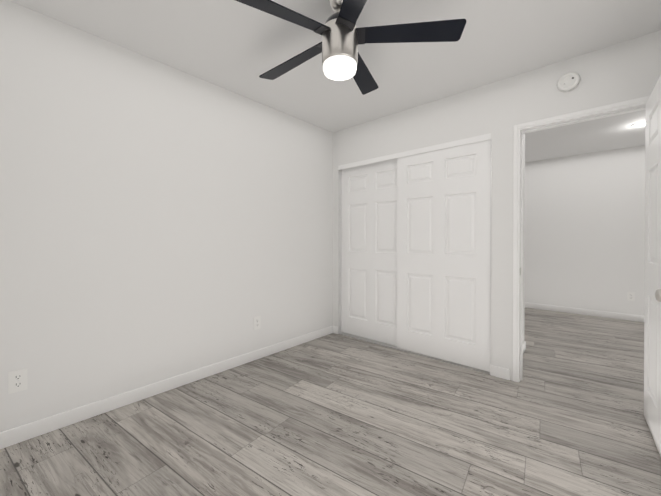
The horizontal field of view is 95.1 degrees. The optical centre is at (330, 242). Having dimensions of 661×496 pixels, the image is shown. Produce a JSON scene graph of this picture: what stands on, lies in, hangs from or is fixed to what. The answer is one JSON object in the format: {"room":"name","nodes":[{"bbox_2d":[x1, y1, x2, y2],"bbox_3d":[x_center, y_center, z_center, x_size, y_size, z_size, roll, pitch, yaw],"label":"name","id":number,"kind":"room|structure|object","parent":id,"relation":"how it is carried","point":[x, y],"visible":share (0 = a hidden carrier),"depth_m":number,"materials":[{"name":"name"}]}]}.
{"room":"empty bedroom","nodes":[
{"label":"empty bedroom","id":0,"kind":"room"},
{"bbox_2d":[0,0,332,431],"bbox_3d":[-1.097,-0.108,2.505,0.120,2.440,3.260,0,0,41],"label":"wall","id":1,"kind":"structure","parent":0,"point":[159,221],"depth_m":2.12,"materials":[{"name":"white paint"}]},
{"bbox_2d":[8,368,27,393],"bbox_3d":[-1.740,0.772,1.684,0.007,0.120,0.074,0,0,41],"label":"electrical outlet","id":2,"kind":"object","parent":1,"relation":"attached to","point":[17,380],"visible":1,"depth_m":1.68,"materials":[{"name":"white plastic"}]},
{"bbox_2d":[0,326,332,448],"bbox_3d":[-1.007,1.067,2.513,0.013,0.090,3.140,0,0,41],"label":"baseboard","id":3,"kind":"structure","parent":1,"relation":"attached to","point":[16,435],"depth_m":2.10,"materials":[{"name":"white paint"}]},
{"bbox_2d":[254,316,260,329],"bbox_3d":[-0.695,0.765,2.869,0.007,0.120,0.074,0,0,41],"label":"electrical outlet","id":4,"kind":"object","parent":1,"relation":"attached to","point":[257,322],"visible":1,"depth_m":2.87,"materials":[{"name":"white plastic"}]},
{"bbox_2d":[0,308,660,495],"bbox_3d":[1.321,1.162,2.593,5.240,0.100,6.580,0,0,41],"label":"floor","id":5,"kind":"structure","parent":0,"point":[332,414],"depth_m":1.78,"materials":[{"name":"grey laminate"}]},
{"bbox_2d":[9,0,660,161],"bbox_3d":[1.321,-1.378,2.579,5.240,0.100,6.580,0,0,41],"label":"ceiling","id":6,"kind":"structure","parent":0,"point":[237,47],"depth_m":2.05,"materials":[{"name":"white paint"}]},
{"bbox_2d":[235,0,465,94],"bbox_3d":[0.016,-1.113,1.657,1.200,0.420,1.254,0,0,41],"label":"fan","id":7,"kind":"object","parent":6,"relation":"hanging from","point":[343,35],"visible":1,"depth_m":1.57,"materials":[{"name":"black wood"}]},
{"bbox_2d":[631,121,645,126],"bbox_3d":[3.515,-1.330,3.404,0.190,0.006,0.190,0,0,41],"label":"recessed light","id":8,"kind":"object","parent":6,"relation":"in","point":[640,124],"visible":0.5,"depth_m":3.42,"materials":[{"name":"white plastic"}]},
{"bbox_2d":[333,30,660,380],"bbox_3d":[1.146,-0.109,2.780,3.120,2.440,0.120,0,0,41],"label":"wall","id":9,"kind":"structure","parent":0,"point":[622,71],"depth_m":2.47,"materials":[{"name":"white paint"}]},
{"bbox_2d":[333,326,337,333],"bbox_3d":[0.061,1.061,3.655,0.077,0.090,0.013,0,0,41],"label":"baseboard","id":10,"kind":"structure","parent":9,"relation":"attached to","point":[335,329],"depth_m":3.65,"materials":[{"name":"white paint"}]},
{"bbox_2d":[342,158,396,345],"bbox_3d":[0.469,0.103,3.398,0.860,1.975,0.035,0,0,41],"label":"closet door","id":11,"kind":"structure","parent":9,"relation":"in","point":[369,251],"depth_m":3.39,"materials":[{"name":"white paint"}]},
{"bbox_2d":[338,133,490,169],"bbox_3d":[0.719,-0.889,3.078,1.660,0.052,0.009,0,0,41],"label":"trim","id":12,"kind":"structure","parent":9,"relation":"attached to","point":[480,138],"depth_m":2.93,"materials":[{"name":"white paint"}]},
{"bbox_2d":[338,139,491,373],"bbox_3d":[0.751,0.123,3.114,1.667,1.972,0.104,0,0,41],"label":"trim","id":13,"kind":"structure","parent":9,"relation":"attached to","point":[340,332],"depth_m":3.59,"materials":[{"name":"white wood"}]},
{"bbox_2d":[397,140,490,371],"bbox_3d":[1.026,0.106,2.845,0.876,1.975,0.035,0,0,41],"label":"closet door","id":14,"kind":"structure","parent":9,"relation":"in","point":[443,254],"depth_m":2.79,"materials":[{"name":"white paint"}]},
{"bbox_2d":[490,364,509,379],"bbox_3d":[1.389,1.067,2.484,0.145,0.090,0.013,0,0,41],"label":"baseboard","id":15,"kind":"structure","parent":9,"relation":"attached to","point":[500,372],"depth_m":2.47,"materials":[{"name":"white paint"}]},
{"bbox_2d":[557,72,580,91],"bbox_3d":[1.711,-1.156,2.176,0.136,0.136,0.031,0,0,41],"label":"smoke detector","id":16,"kind":"object","parent":9,"relation":"attached to","point":[568,82],"visible":1,"depth_m":2.17,"materials":[{"name":"white plastic"}]},
{"bbox_2d":[513,96,648,381],"bbox_3d":[1.806,0.092,2.196,0.813,2.044,0.134,0,0,41],"label":"door frame","id":17,"kind":"structure","parent":9,"relation":"attached to","point":[640,106],"depth_m":2.40,"materials":[{"name":"white paint"}]},
{"bbox_2d":[644,75,660,456],"bbox_3d":[1.747,0.114,1.582,0.173,1.988,0.890,0,0,39],"label":"entry door","id":18,"kind":"structure","parent":9,"relation":"in","point":[652,356],"depth_m":1.73,"materials":[{"name":"white paint"}]},
{"bbox_2d":[523,134,524,341],"bbox_3d":[1.228,-0.115,3.735,1.980,2.440,0.100,0,0,41],"label":"wall","id":19,"kind":"structure","parent":0,"point":[523,233],"depth_m":3.08,"materials":[{"name":"white paint"}]},
{"bbox_2d":[525,145,644,315],"bbox_3d":[3.458,-0.122,5.009,5.240,2.440,0.120,0,0,41],"label":"wall","id":20,"kind":"structure","parent":0,"point":[584,231],"depth_m":4.56,"materials":[{"name":"white paint"}]},
{"bbox_2d":[525,302,643,321],"bbox_3d":[3.414,1.054,4.965,5.000,0.090,0.013,0,0,41],"label":"baseboard","id":21,"kind":"structure","parent":20,"relation":"attached to","point":[623,316],"depth_m":4.55,"materials":[{"name":"white paint"}]},
{"bbox_2d":[627,292,634,300],"bbox_3d":[4.226,0.762,4.252,0.074,0.120,0.007,0,0,41],"label":"electrical outlet","id":22,"kind":"object","parent":20,"relation":"attached to","point":[630,296],"visible":1,"depth_m":4.25,"materials":[{"name":"white plastic"}]},
{"bbox_3d":[1.682,-0.110,2.828,0.100,2.440,0.660,0,0,41],"label":"wall","id":23,"kind":"structure","parent":0,"visible":0},
{"bbox_2d":[523,341,525,352],"bbox_3d":[1.761,1.065,2.840,0.013,0.090,0.747,0,0,41],"label":"baseboard","id":24,"kind":"structure","parent":23,"relation":"attached to","point":[524,345],"depth_m":3.06,"materials":[{"name":"white paint"}]}
]}

